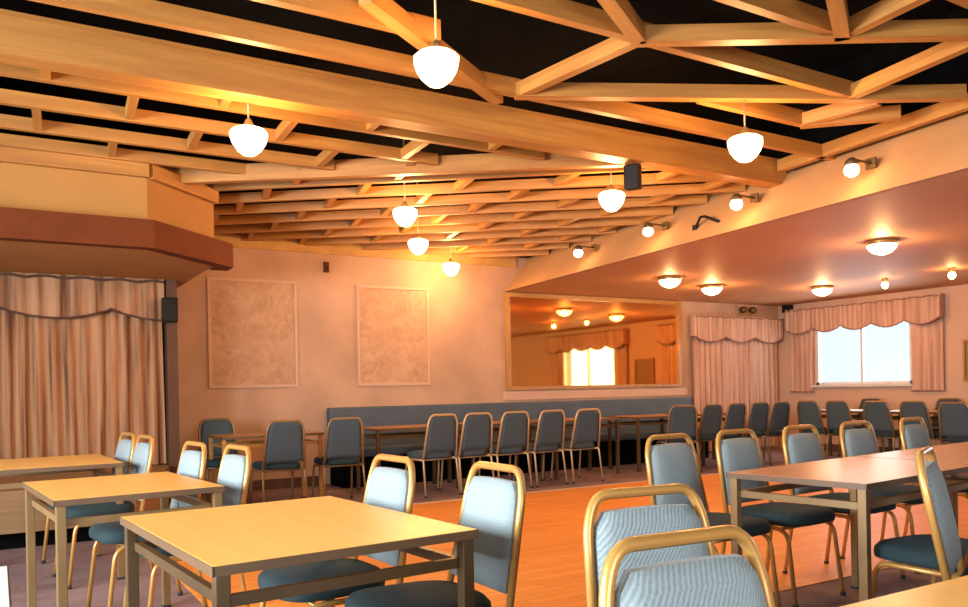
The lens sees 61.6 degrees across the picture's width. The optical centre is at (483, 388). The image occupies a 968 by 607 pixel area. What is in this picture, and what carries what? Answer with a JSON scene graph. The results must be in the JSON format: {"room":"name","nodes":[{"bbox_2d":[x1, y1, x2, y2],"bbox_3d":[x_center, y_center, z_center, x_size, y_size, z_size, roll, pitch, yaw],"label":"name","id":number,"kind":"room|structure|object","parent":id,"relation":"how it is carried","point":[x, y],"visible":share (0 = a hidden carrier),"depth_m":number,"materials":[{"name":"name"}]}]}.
{"room":"function hall","nodes":[
{"label":"function hall","id":0,"kind":"room"},
{"bbox_2d":[177,247,780,484],"bbox_3d":[-1.128,-0.328,10.613,15.010,3.000,0.150,-1,0,-31],"label":"wall","id":1,"kind":"structure","parent":0,"point":[466,308],"depth_m":10.15,"materials":[{"name":"paint"}]},
{"bbox_2d":[161,297,177,322],"bbox_3d":[-3.093,-0.771,7.986,0.140,0.240,0.140,-1,0,-31],"label":"loudspeaker","id":2,"kind":"object","parent":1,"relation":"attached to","point":[169,305],"visible":1,"depth_m":7.92,"materials":[{"name":"black plastic"}]},
{"bbox_2d":[162,279,179,506],"bbox_3d":[-3.366,0.070,8.535,0.100,2.290,1.100,-1,0,-31],"label":"trim","id":3,"kind":"structure","parent":1,"relation":"attached to","point":[169,330],"depth_m":8.07,"materials":[{"name":"brown wood"}]},
{"bbox_2d":[207,277,298,388],"bbox_3d":[-2.710,-0.648,9.566,1.050,1.280,0.022,-1,0,-31],"label":"wall panel","id":4,"kind":"object","parent":1,"relation":"attached to","point":[253,325],"visible":1,"depth_m":9.56,"materials":[{"name":"paint"}]},
{"bbox_2d":[201,476,318,494],"bbox_3d":[-2.753,1.143,9.521,1.850,0.120,0.020,-1,0,-31],"label":"baseboard","id":5,"kind":"structure","parent":1,"relation":"attached to","point":[281,483],"depth_m":9.70,"materials":[{"name":"brown wood"}]},
{"bbox_2d":[324,262,328,272],"bbox_3d":[-1.944,-1.498,10.022,0.060,0.130,0.046,-1,0,-31],"label":"wall sensor","id":6,"kind":"object","parent":1,"relation":"attached to","point":[326,264],"visible":1,"depth_m":10.00,"materials":[{"name":"black plastic"}]},
{"bbox_2d":[214,234,515,267],"bbox_3d":[-1.538,-1.746,10.281,4.632,0.150,0.025,-1,0,-31],"label":"trim","id":7,"kind":"structure","parent":1,"relation":"attached to","point":[292,245],"depth_m":10.23,"materials":[{"name":"brown wood"}]},
{"bbox_2d":[356,285,429,385],"bbox_3d":[-1.163,-0.678,10.496,1.020,1.280,0.022,-1,0,-31],"label":"wall panel","id":8,"kind":"object","parent":1,"relation":"attached to","point":[392,323],"visible":1,"depth_m":10.49,"materials":[{"name":"paint"}]},
{"bbox_2d":[574,244,596,257],"bbox_3d":[1.173,-1.608,9.473,0.295,0.170,0.108,-1,0,-31],"label":"globe lamp","id":9,"kind":"object","parent":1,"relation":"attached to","point":[578,252],"visible":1,"depth_m":9.40,"materials":[{"name":"beige"}]},
{"bbox_2d":[504,292,681,389],"bbox_3d":[1.733,-0.688,12.220,3.340,1.370,0.050,-1,0,-31],"label":"wall mirror","id":10,"kind":"object","parent":1,"relation":"attached to","point":[552,341],"visible":1,"depth_m":12.13,"materials":[{"name":"brown mirror"}]},
{"bbox_2d":[503,388,687,399],"bbox_3d":[1.784,0.076,12.256,3.520,0.120,0.025,-1,0,-31],"label":"trim","id":11,"kind":"structure","parent":1,"relation":"attached to","point":[560,394],"depth_m":12.14,"materials":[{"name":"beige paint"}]},
{"bbox_2d":[643,221,668,236],"bbox_3d":[1.734,-1.619,8.235,0.295,0.170,0.108,-1,0,-31],"label":"globe lamp","id":12,"kind":"object","parent":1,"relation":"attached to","point":[648,231],"visible":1,"depth_m":8.16,"materials":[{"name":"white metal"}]},
{"bbox_2d":[692,215,719,230],"bbox_3d":[2.083,-1.562,7.628,0.106,0.123,0.400,-1,0,-31],"label":"bracket","id":13,"kind":"object","parent":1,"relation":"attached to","point":[694,227],"visible":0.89,"depth_m":7.61,"materials":[{"name":"black metal"}]},
{"bbox_2d":[504,111,967,291],"bbox_3d":[2.996,-1.688,6.019,0.536,0.560,12.143,-1,0,-24],"label":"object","id":14,"kind":"structure","parent":1,"relation":"attached to","point":[937,149],"depth_m":6.79,"materials":[{"name":"beige paint"}]},
{"bbox_2d":[690,315,783,450],"bbox_3d":[4.292,-0.092,13.669,2.133,2.220,0.177,-1,0,-31],"label":"curtain","id":15,"kind":"object","parent":1,"relation":"attached to","point":[734,359],"visible":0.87,"depth_m":13.61,"materials":[{"name":"beige fabric"}]},
{"bbox_2d":[730,192,758,209],"bbox_3d":[2.261,-1.629,7.071,0.295,0.170,0.108,-1,0,-31],"label":"globe lamp","id":16,"kind":"object","parent":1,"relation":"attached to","point":[736,203],"visible":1,"depth_m":7.00,"materials":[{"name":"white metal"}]},
{"bbox_2d":[739,306,756,314],"bbox_3d":[4.496,-1.326,13.834,0.360,0.138,0.140,-1,0,-31],"label":"spotlight","id":17,"kind":"object","parent":1,"relation":"attached to","point":[743,309],"visible":1,"depth_m":13.83,"materials":[{"name":"brown metal"}]},
{"bbox_2d":[562,8,967,210],"bbox_3d":[3.190,-2.317,6.143,0.060,0.690,12.087,-1,0,-24],"label":"trim","id":18,"kind":"structure","parent":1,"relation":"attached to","point":[954,70],"depth_m":6.51,"materials":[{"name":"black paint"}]},
{"bbox_2d":[844,157,876,177],"bbox_3d":[2.760,-1.628,5.970,0.295,0.170,0.108,-1,0,-31],"label":"globe lamp","id":19,"kind":"object","parent":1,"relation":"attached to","point":[851,169],"visible":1,"depth_m":5.90,"materials":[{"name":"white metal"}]},
{"bbox_2d":[0,0,963,257],"bbox_3d":[-0.397,-2.243,3.987,9.700,0.800,12.200,-1,0,-31],"label":"ceiling","id":20,"kind":"structure","parent":0,"point":[495,40],"depth_m":6.38,"materials":[{"name":"black paint"}]},
{"bbox_2d":[0,162,232,287],"bbox_3d":[-4.702,-1.397,6.653,4.840,0.725,2.980,-1,0,-31],"label":"bulkhead","id":21,"kind":"object","parent":20,"relation":"attached to","point":[53,220],"visible":0.89,"depth_m":6.24,"materials":[{"name":"paint"}]},
{"bbox_2d":[0,271,165,463],"bbox_3d":[-5.039,-0.128,6.968,4.356,1.830,0.197,-1,0,-31],"label":"stage curtain","id":22,"kind":"object","parent":21,"relation":"hanging from","point":[81,357],"visible":0.94,"depth_m":7.71,"materials":[{"name":"beige fabric"}]},
{"bbox_2d":[393,139,416,226],"bbox_3d":[-0.709,-2.010,7.192,0.212,1.154,0.218,-1,0,-31],"label":"pendant lamp","id":23,"kind":"object","parent":20,"relation":"hanging from","point":[404,215],"visible":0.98,"depth_m":7.13,"materials":[{"name":"white glass"}]},
{"bbox_2d":[408,182,427,254],"bbox_3d":[-0.713,-2.010,8.695,0.212,1.154,0.218,-1,0,-31],"label":"pendant lamp","id":24,"kind":"object","parent":20,"relation":"hanging from","point":[418,246],"visible":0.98,"depth_m":8.63,"materials":[{"name":"white glass"}]},
{"bbox_2d":[414,0,458,87],"bbox_3d":[-0.237,-2.019,3.883,0.212,1.154,0.218,-1,0,-31],"label":"pendant lamp","id":25,"kind":"object","parent":20,"relation":"hanging from","point":[436,65],"visible":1,"depth_m":3.82,"materials":[{"name":"beige"}]},
{"bbox_2d":[443,193,458,275],"bbox_3d":[-0.431,-2.015,10.381,0.212,1.154,0.218,-1,0,-31],"label":"pendant lamp","id":26,"kind":"object","parent":20,"relation":"hanging from","point":[450,268],"visible":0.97,"depth_m":10.32,"materials":[{"name":"white glass"}]},
{"bbox_2d":[0,0,967,257],"bbox_3d":[-0.428,-1.800,4.000,9.405,0.255,11.969,-1,0,-31],"label":"ceiling beams","id":27,"kind":"structure","parent":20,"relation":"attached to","point":[519,142],"depth_m":5.36,"materials":[{"name":"brown wood"}]},
{"bbox_2d":[229,103,267,156],"bbox_3d":[-1.398,-1.581,4.819,0.212,0.404,0.218,-1,0,-31],"label":"pendant lamp","id":28,"kind":"object","parent":27,"relation":"hanging from","point":[248,139],"visible":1,"depth_m":4.75,"materials":[{"name":"white glass"}]},
{"bbox_2d":[598,168,624,211],"bbox_3d":[1.056,-1.669,6.732,0.212,0.404,0.218,-1,0,-31],"label":"pendant lamp","id":29,"kind":"object","parent":27,"relation":"hanging from","point":[611,200],"visible":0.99,"depth_m":6.67,"materials":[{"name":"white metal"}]},
{"bbox_2d":[624,163,641,190],"bbox_3d":[1.157,-1.650,6.314,0.120,0.205,0.080,-1,0,34],"label":"loudspeaker","id":30,"kind":"object","parent":27,"relation":"hanging from","point":[632,172],"visible":1,"depth_m":6.28,"materials":[{"name":"black plastic"}]},
{"bbox_2d":[727,100,762,162],"bbox_3d":[1.658,-1.640,5.160,0.212,0.404,0.218,-1,0,-31],"label":"pendant lamp","id":31,"kind":"object","parent":27,"relation":"hanging from","point":[744,147],"visible":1,"depth_m":5.10,"materials":[{"name":"white glass"}]},
{"bbox_2d":[0,448,967,606],"bbox_3d":[1.966,1.159,5.367,14.860,0.106,12.000,-1,0,-31],"label":"floor","id":32,"kind":"structure","parent":0,"point":[551,568],"depth_m":5.63,"materials":[{"name":"brown wood"}]},
{"bbox_2d":[0,566,11,606],"bbox_3d":[-1.257,0.809,1.341,0.840,0.730,1.110,-1,0,-31],"label":"dining table","id":33,"kind":"object","parent":32,"relation":"on","point":[5,591],"visible":1,"depth_m":1.79,"materials":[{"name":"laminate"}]},
{"bbox_2d":[0,454,124,579],"bbox_3d":[-2.830,0.840,5.261,0.780,0.730,0.950,-1,0,-34],"label":"dining table","id":34,"kind":"object","parent":32,"relation":"on","point":[93,462],"visible":0.76,"depth_m":5.09,"materials":[{"name":"brown wood"}]},
{"bbox_2d":[0,463,169,549],"bbox_3d":[-4.926,1.020,6.735,4.440,0.450,2.540,-1,0,-31],"label":"stage platform","id":35,"kind":"object","parent":32,"relation":"on","point":[12,501],"visible":0.18,"depth_m":6.21,"materials":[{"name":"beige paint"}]},
{"bbox_2d":[41,432,135,563],"bbox_3d":[-2.720,0.758,5.607,0.543,0.888,0.460,-1,0,-39],"label":"banquet chair","id":36,"kind":"object","parent":32,"relation":"on","point":[125,447],"visible":0.37,"depth_m":5.63,"materials":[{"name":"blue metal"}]},
{"bbox_2d":[52,434,154,588],"bbox_3d":[-2.416,0.752,5.177,0.543,0.888,0.460,-1,0,-38],"label":"banquet chair","id":37,"kind":"object","parent":32,"relation":"on","point":[143,454],"visible":0.59,"depth_m":5.08,"materials":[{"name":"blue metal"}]},
{"bbox_2d":[22,471,225,606],"bbox_3d":[-1.726,0.818,3.859,0.700,0.730,0.930,-1,0,-37],"label":"dining table","id":38,"kind":"object","parent":32,"relation":"on","point":[60,493],"visible":0.92,"depth_m":3.68,"materials":[{"name":"brown wood"}]},
{"bbox_2d":[86,441,208,606],"bbox_3d":[-1.794,0.740,4.337,0.543,0.888,0.460,-1,0,-38],"label":"banquet chair","id":39,"kind":"object","parent":32,"relation":"on","point":[192,463],"visible":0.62,"depth_m":4.34,"materials":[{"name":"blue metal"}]},
{"bbox_2d":[123,444,250,606],"bbox_3d":[-1.450,0.734,3.977,0.543,0.888,0.460,-1,0,-37],"label":"banquet chair","id":40,"kind":"object","parent":32,"relation":"on","point":[234,470],"visible":0.45,"depth_m":3.99,"materials":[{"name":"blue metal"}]},
{"bbox_2d":[198,418,249,503],"bbox_3d":[-2.731,0.758,8.491,0.460,0.888,0.543,-1,0,-31],"label":"banquet chair","id":41,"kind":"object","parent":32,"relation":"on","point":[211,426],"visible":0.54,"depth_m":8.63,"materials":[{"name":"beige paint"}]},
{"bbox_2d":[207,431,323,502],"bbox_3d":[-2.237,0.828,8.341,1.030,0.730,0.620,-1,0,-31],"label":"dining table","id":42,"kind":"object","parent":32,"relation":"on","point":[223,437],"visible":0.56,"depth_m":8.32,"materials":[{"name":"brown wood"}]},
{"bbox_2d":[250,419,307,503],"bbox_3d":[-2.010,0.745,7.951,0.460,0.888,0.543,-1,0,-31],"label":"banquet chair","id":43,"kind":"object","parent":32,"relation":"on","point":[284,444],"visible":0.94,"depth_m":7.78,"materials":[{"name":"beige paint"}]},
{"bbox_2d":[120,496,478,606],"bbox_3d":[-0.632,0.797,2.621,0.790,0.730,1.040,-1,0,-36],"label":"dining table","id":44,"kind":"object","parent":32,"relation":"on","point":[223,542],"visible":0.99,"depth_m":2.41,"materials":[{"name":"brown wood"}]},
{"bbox_2d":[258,454,414,606],"bbox_3d":[-0.571,0.717,3.133,0.543,0.888,0.460,-1,0,-34],"label":"banquet chair","id":45,"kind":"object","parent":32,"relation":"on","point":[390,488],"visible":0.68,"depth_m":3.11,"materials":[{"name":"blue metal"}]},
{"bbox_2d":[312,417,365,498],"bbox_3d":[-1.498,0.735,8.376,0.460,0.888,0.543,-1,0,-27],"label":"banquet chair","id":46,"kind":"object","parent":32,"relation":"on","point":[344,441],"visible":0.91,"depth_m":8.19,"materials":[{"name":"beige paint"}]},
{"bbox_2d":[356,424,460,490],"bbox_3d":[-0.882,0.802,9.406,1.050,0.730,0.650,-1,0,-31],"label":"dining table","id":47,"kind":"object","parent":32,"relation":"on","point":[378,435],"visible":0.47,"depth_m":9.32,"materials":[{"name":"brown wood"}]},
{"bbox_2d":[405,413,460,497],"bbox_3d":[-0.568,0.717,8.911,0.460,0.888,0.543,-1,0,-33],"label":"banquet chair","id":48,"kind":"object","parent":32,"relation":"on","point":[441,436],"visible":0.94,"depth_m":8.74,"materials":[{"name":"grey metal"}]},
{"bbox_2d":[344,461,525,606],"bbox_3d":[-0.169,0.709,2.714,0.543,0.888,0.460,-1,0,-31],"label":"banquet chair","id":49,"kind":"object","parent":32,"relation":"on","point":[494,506],"visible":0.95,"depth_m":2.71,"materials":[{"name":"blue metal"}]},
{"bbox_2d":[440,412,494,494],"bbox_3d":[-0.183,0.710,9.143,0.460,0.888,0.543,-1,0,-31],"label":"banquet chair","id":50,"kind":"object","parent":32,"relation":"on","point":[477,429],"visible":0.9,"depth_m":8.96,"materials":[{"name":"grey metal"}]},
{"bbox_2d":[447,421,544,482],"bbox_3d":[0.146,0.782,10.024,1.050,0.730,0.650,-1,0,-31],"label":"dining table","id":51,"kind":"object","parent":32,"relation":"on","point":[495,423],"visible":0.25,"depth_m":10.01,"materials":[{"name":"brown wood"}]},
{"bbox_2d":[478,411,532,487],"bbox_3d":[0.240,0.701,9.397,0.460,0.888,0.543,-1,0,-30],"label":"banquet chair","id":52,"kind":"object","parent":32,"relation":"on","point":[514,428],"visible":0.9,"depth_m":9.22,"materials":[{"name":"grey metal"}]},
{"bbox_2d":[327,397,708,487],"bbox_3d":[0.818,0.659,11.339,6.100,0.950,0.530,-1,0,-31],"label":"bench","id":53,"kind":"object","parent":32,"relation":"on","point":[370,416],"visible":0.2,"depth_m":11.01,"materials":[{"name":"blue fabric"}]},
{"bbox_2d":[513,409,567,487],"bbox_3d":[0.670,0.693,9.655,0.460,0.888,0.543,-1,0,-32],"label":"banquet chair","id":54,"kind":"object","parent":32,"relation":"on","point":[550,432],"visible":0.86,"depth_m":9.48,"materials":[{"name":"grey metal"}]},
{"bbox_2d":[413,473,718,503],"bbox_3d":[0.327,1.140,8.764,7.650,0.008,0.050,-1,0,-31],"label":"edging","id":55,"kind":"object","parent":32,"relation":"on","point":[715,473],"visible":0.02,"depth_m":9.13,"materials":[{"name":"white paint"}]},
{"bbox_2d":[528,417,619,479],"bbox_3d":[1.174,0.763,10.642,1.050,0.730,0.650,-1,0,-31],"label":"dining table","id":56,"kind":"object","parent":32,"relation":"on","point":[616,425],"visible":0.45,"depth_m":10.62,"materials":[{"name":"brown wood"}]},
{"bbox_2d":[550,408,603,483],"bbox_3d":[1.136,0.684,9.935,0.460,0.888,0.543,-1,0,-29],"label":"banquet chair","id":57,"kind":"object","parent":32,"relation":"on","point":[587,423],"visible":0.88,"depth_m":9.76,"materials":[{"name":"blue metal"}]},
{"bbox_2d":[583,483,715,606],"bbox_3d":[0.525,0.696,1.875,0.460,0.888,0.543,-1,0,-23],"label":"banquet chair","id":58,"kind":"object","parent":32,"relation":"on","point":[610,527],"visible":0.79,"depth_m":2.06,"materials":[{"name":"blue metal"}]},
{"bbox_2d":[606,414,693,471],"bbox_3d":[2.331,0.740,11.338,1.050,0.730,0.650,-1,0,-31],"label":"dining table","id":59,"kind":"object","parent":32,"relation":"on","point":[661,422],"visible":0.56,"depth_m":11.11,"materials":[{"name":"brown wood"}]},
{"bbox_2d":[656,405,700,471],"bbox_3d":[2.555,0.657,10.737,0.460,0.888,0.543,-1,0,-6],"label":"banquet chair","id":60,"kind":"object","parent":32,"relation":"on","point":[681,418],"visible":0.65,"depth_m":10.51,"materials":[{"name":"beige paint"}]},
{"bbox_2d":[598,525,775,606],"bbox_3d":[0.480,0.697,1.228,0.460,0.888,0.543,-1,0,-27],"label":"banquet chair","id":61,"kind":"object","parent":32,"relation":"on","point":[725,580],"visible":1,"depth_m":1.43,"materials":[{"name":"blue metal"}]},
{"bbox_2d":[692,404,722,471],"bbox_3d":[2.912,0.650,10.980,0.460,0.888,0.543,-1,0,-31],"label":"banquet chair","id":62,"kind":"object","parent":32,"relation":"on","point":[710,424],"visible":0.67,"depth_m":10.79,"materials":[{"name":"beige paint"}]},
{"bbox_2d":[645,433,780,606],"bbox_3d":[1.143,0.684,4.135,0.460,0.888,0.543,-1,0,-35],"label":"banquet chair","id":63,"kind":"object","parent":32,"relation":"on","point":[672,463],"visible":0.59,"depth_m":4.24,"materials":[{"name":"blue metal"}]},
{"bbox_2d":[697,412,746,465],"bbox_3d":[3.295,0.722,11.917,0.900,0.730,0.650,-1,0,-31],"label":"dining table","id":64,"kind":"object","parent":32,"relation":"on","point":[698,413],"visible":0.3,"depth_m":11.64,"materials":[{"name":"brown wood"}]},
{"bbox_2d":[700,403,745,456],"bbox_3d":[3.303,0.643,11.214,0.460,0.888,0.543,-1,0,-32],"label":"banquet chair","id":65,"kind":"object","parent":32,"relation":"on","point":[735,418],"visible":0.55,"depth_m":11.02,"materials":[{"name":"beige paint"}]},
{"bbox_2d":[738,402,771,464],"bbox_3d":[3.704,0.635,11.456,0.460,0.888,0.543,-1,0,-30],"label":"banquet chair","id":66,"kind":"object","parent":32,"relation":"on","point":[758,418],"visible":0.63,"depth_m":11.27,"materials":[{"name":"beige paint"}]},
{"bbox_2d":[760,401,789,463],"bbox_3d":[4.078,0.628,11.680,0.460,0.888,0.543,-1,0,-31],"label":"banquet chair","id":67,"kind":"object","parent":32,"relation":"on","point":[780,411],"visible":0.71,"depth_m":11.49,"materials":[{"name":"beige paint"}]},
{"bbox_2d":[715,428,845,606],"bbox_3d":[1.603,0.675,4.457,0.460,0.888,0.543,-1,0,-35],"label":"banquet chair","id":68,"kind":"object","parent":32,"relation":"on","point":[735,454],"visible":0.74,"depth_m":4.48,"materials":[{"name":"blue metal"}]},
{"bbox_2d":[797,400,834,450],"bbox_3d":[4.881,0.612,11.815,0.543,0.888,0.460,-1,0,-31],"label":"banquet chair","id":69,"kind":"object","parent":32,"relation":"on","point":[808,412],"visible":0.65,"depth_m":11.66,"materials":[{"name":"beige paint"}]},
{"bbox_2d":[825,400,857,459],"bbox_3d":[5.151,0.607,11.464,0.543,0.888,0.460,-1,0,-31],"label":"banquet chair","id":70,"kind":"object","parent":32,"relation":"on","point":[838,412],"visible":0.64,"depth_m":11.37,"materials":[{"name":"beige paint"}]},
{"bbox_2d":[782,424,905,578],"bbox_3d":[2.105,0.666,4.806,0.460,0.888,0.543,-1,0,-35],"label":"banquet chair","id":71,"kind":"object","parent":32,"relation":"on","point":[798,447],"visible":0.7,"depth_m":4.90,"materials":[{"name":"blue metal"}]},
{"bbox_2d":[801,409,891,455],"bbox_3d":[5.370,0.682,12.056,0.700,0.730,1.050,-1,0,-31],"label":"dining table","id":72,"kind":"object","parent":32,"relation":"on","point":[861,417],"visible":0.21,"depth_m":11.80,"materials":[{"name":"brown wood"}]},
{"bbox_2d":[726,456,967,601],"bbox_3d":[1.819,0.750,3.934,1.150,0.730,0.680,-1,0,-38],"label":"dining table","id":73,"kind":"object","parent":32,"relation":"on","point":[860,475],"visible":0.98,"depth_m":3.73,"materials":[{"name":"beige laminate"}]},
{"bbox_2d":[838,398,882,455],"bbox_3d":[5.785,0.595,12.452,0.543,0.888,0.460,-1,0,-31],"label":"banquet chair","id":74,"kind":"object","parent":32,"relation":"on","point":[863,400],"visible":0.28,"depth_m":12.54,"materials":[{"name":"beige paint"}]},
{"bbox_2d":[839,420,923,573],"bbox_3d":[2.611,0.656,5.168,0.460,0.888,0.543,-1,0,-33],"label":"banquet chair","id":75,"kind":"object","parent":32,"relation":"on","point":[861,441],"visible":0.52,"depth_m":5.27,"materials":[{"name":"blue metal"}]},
{"bbox_2d":[863,401,899,451],"bbox_3d":[5.449,0.601,10.966,0.543,0.888,0.460,-1,0,-31],"label":"banquet chair","id":76,"kind":"object","parent":32,"relation":"on","point":[878,413],"visible":0.66,"depth_m":10.83,"materials":[{"name":"beige paint"}]},
{"bbox_2d":[839,575,967,606],"bbox_3d":[1.305,0.760,1.513,1.130,0.730,0.665,-1,0,-31],"label":"dining table","id":77,"kind":"object","parent":32,"relation":"on","point":[951,592],"visible":1,"depth_m":1.57,"materials":[{"name":"brown wood"}]},
{"bbox_2d":[853,445,967,508],"bbox_3d":[2.743,0.733,4.643,1.150,0.730,0.680,-1,0,-38],"label":"dining table","id":78,"kind":"object","parent":32,"relation":"on","point":[944,453],"visible":0.24,"depth_m":4.60,"materials":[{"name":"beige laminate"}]},
{"bbox_2d":[890,410,945,449],"bbox_3d":[5.962,0.671,11.070,0.700,0.730,1.050,-1,0,-31],"label":"dining table","id":79,"kind":"object","parent":32,"relation":"on","point":[933,418],"visible":0.08,"depth_m":11.09,"materials":[{"name":"brown wood"}]},
{"bbox_2d":[899,401,946,449],"bbox_3d":[5.717,0.596,10.521,0.543,0.888,0.460,-1,0,-31],"label":"banquet chair","id":80,"kind":"object","parent":32,"relation":"on","point":[907,408],"visible":0.55,"depth_m":10.35,"materials":[{"name":"beige paint"}]},
{"bbox_2d":[899,417,967,535],"bbox_3d":[3.205,0.644,5.573,0.460,0.888,0.543,-1,0,-37],"label":"banquet chair","id":81,"kind":"object","parent":32,"relation":"on","point":[912,436],"visible":0.47,"depth_m":5.68,"materials":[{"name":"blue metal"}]},
{"bbox_2d":[916,446,967,580],"bbox_3d":[1.810,0.662,2.771,0.554,0.906,0.469,-1,0,35],"label":"banquet chair","id":82,"kind":"object","parent":32,"relation":"on","point":[934,491],"visible":0.87,"depth_m":2.77,"materials":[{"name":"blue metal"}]},
{"bbox_2d":[932,398,960,440],"bbox_3d":[6.404,0.583,11.423,0.543,0.888,0.460,-1,0,-31],"label":"banquet chair","id":83,"kind":"object","parent":32,"relation":"on","point":[935,424],"visible":0.27,"depth_m":11.61,"materials":[{"name":"beige paint"}]},
{"bbox_2d":[938,402,967,444],"bbox_3d":[5.723,0.596,9.638,0.543,0.888,0.460,-1,0,-31],"label":"banquet chair","id":84,"kind":"object","parent":32,"relation":"on","point":[952,416],"visible":0.83,"depth_m":9.54,"materials":[{"name":"beige paint"}]},
{"bbox_2d":[946,442,967,528],"bbox_3d":[3.667,0.715,5.353,1.150,0.730,0.680,-1,0,-37],"label":"dining table","id":85,"kind":"object","parent":32,"relation":"on","point":[955,493],"visible":0.09,"depth_m":5.25,"materials":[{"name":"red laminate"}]},
{"bbox_2d":[509,170,967,305],"bbox_3d":[5.254,-1.481,7.373,7.070,0.060,12.000,-1,0,-31],"label":"ceiling","id":86,"kind":"structure","parent":0,"point":[776,263],"depth_m":8.93,"materials":[{"name":"paint"}]},
{"bbox_2d":[658,275,681,287],"bbox_3d":[2.327,-1.327,10.163,0.300,0.135,0.300,-1,0,-31],"label":"ceiling lamp","id":87,"kind":"object","parent":86,"relation":"attached to","point":[670,281],"visible":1,"depth_m":10.06,"materials":[{"name":"beige"}]},
{"bbox_2d":[700,284,722,294],"bbox_3d":[3.115,-1.343,11.103,0.300,0.135,0.300,-1,0,-31],"label":"ceiling lamp","id":88,"kind":"object","parent":86,"relation":"attached to","point":[709,289],"visible":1,"depth_m":11.01,"materials":[{"name":"beige"}]},
{"bbox_2d":[811,285,833,295],"bbox_3d":[4.781,-1.375,11.475,0.300,0.135,0.300,-1,0,-31],"label":"ceiling lamp","id":89,"kind":"object","parent":86,"relation":"attached to","point":[822,290],"visible":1,"depth_m":11.38,"materials":[{"name":"beige"}]},
{"bbox_2d":[865,238,898,254],"bbox_3d":[3.835,-1.356,7.826,0.300,0.135,0.300,-1,0,-31],"label":"ceiling lamp","id":90,"kind":"object","parent":86,"relation":"attached to","point":[882,246],"visible":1,"depth_m":7.73,"materials":[{"name":"beige"}]},
{"bbox_2d":[881,278,888,288],"bbox_3d":[5.277,-1.382,10.688,0.090,0.140,0.090,-1,0,-31],"label":"ceiling spotlight","id":91,"kind":"object","parent":86,"relation":"attached to","point":[884,284],"visible":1,"depth_m":10.66,"materials":[{"name":"beige"}]},
{"bbox_2d":[948,267,955,279],"bbox_3d":[5.659,-1.389,9.820,0.090,0.140,0.090,-1,0,-31],"label":"ceiling spotlight","id":92,"kind":"object","parent":86,"relation":"attached to","point":[951,274],"visible":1,"depth_m":9.79,"materials":[{"name":"beige"}]},
{"bbox_2d":[778,284,967,447],"bbox_3d":[8.373,-0.261,9.233,0.150,2.500,12.000,-1,0,-31],"label":"wall","id":93,"kind":"structure","parent":0,"point":[955,297],"depth_m":12.49,"materials":[{"name":"pink paint"}]},
{"bbox_2d":[782,305,792,312],"bbox_3d":[5.267,-1.376,14.065,0.160,0.130,0.140,-1,0,-31],"label":"loudspeaker","id":94,"kind":"object","parent":93,"relation":"attached to","point":[784,307],"visible":0.83,"depth_m":14.01,"materials":[{"name":"black plastic"}]},
{"bbox_2d":[822,443,898,452],"bbox_3d":[8.451,0.928,8.975,0.020,0.120,11.500,-1,0,-31],"label":"baseboard","id":95,"kind":"structure","parent":93,"relation":"attached to","point":[835,447],"depth_m":13.35,"materials":[{"name":"brown wood"}]},
{"bbox_2d":[811,323,912,386],"bbox_3d":[6.030,-0.548,12.985,0.170,1.035,1.760,-1,0,-31],"label":"window","id":96,"kind":"structure","parent":93,"relation":"in","point":[820,383],"depth_m":13.00,"materials":[{"name":"white paint"}]},
{"bbox_2d":[784,293,944,392],"bbox_3d":[5.955,-0.649,12.912,0.195,1.430,2.684,-1,0,-31],"label":"window curtain","id":97,"kind":"object","parent":93,"relation":"attached to","point":[925,314],"visible":1,"depth_m":12.46,"materials":[{"name":"beige fabric"}]},
{"bbox_2d":[790,329,814,392],"bbox_3d":[5.441,-0.514,13.891,0.058,1.180,0.459,-1,0,-31],"label":"drape","id":98,"kind":"object","parent":97,"relation":"hanging from","point":[801,345],"depth_m":13.89,"materials":[{"name":"beige fabric"}]},
{"bbox_2d":[911,317,943,389],"bbox_3d":[6.567,-0.551,12.016,0.072,1.150,0.496,-1,0,-31],"label":"drape","id":99,"kind":"object","parent":97,"relation":"hanging from","point":[927,340],"depth_m":12.02,"materials":[{"name":"beige fabric"}]},
{"bbox_2d":[962,339,967,380],"bbox_3d":[6.991,-0.404,11.333,0.050,0.600,0.580,-1,0,-31],"label":"noticeboard","id":100,"kind":"object","parent":93,"relation":"attached to","point":[964,341],"visible":1,"depth_m":11.55,"materials":[{"name":"brown wood"}]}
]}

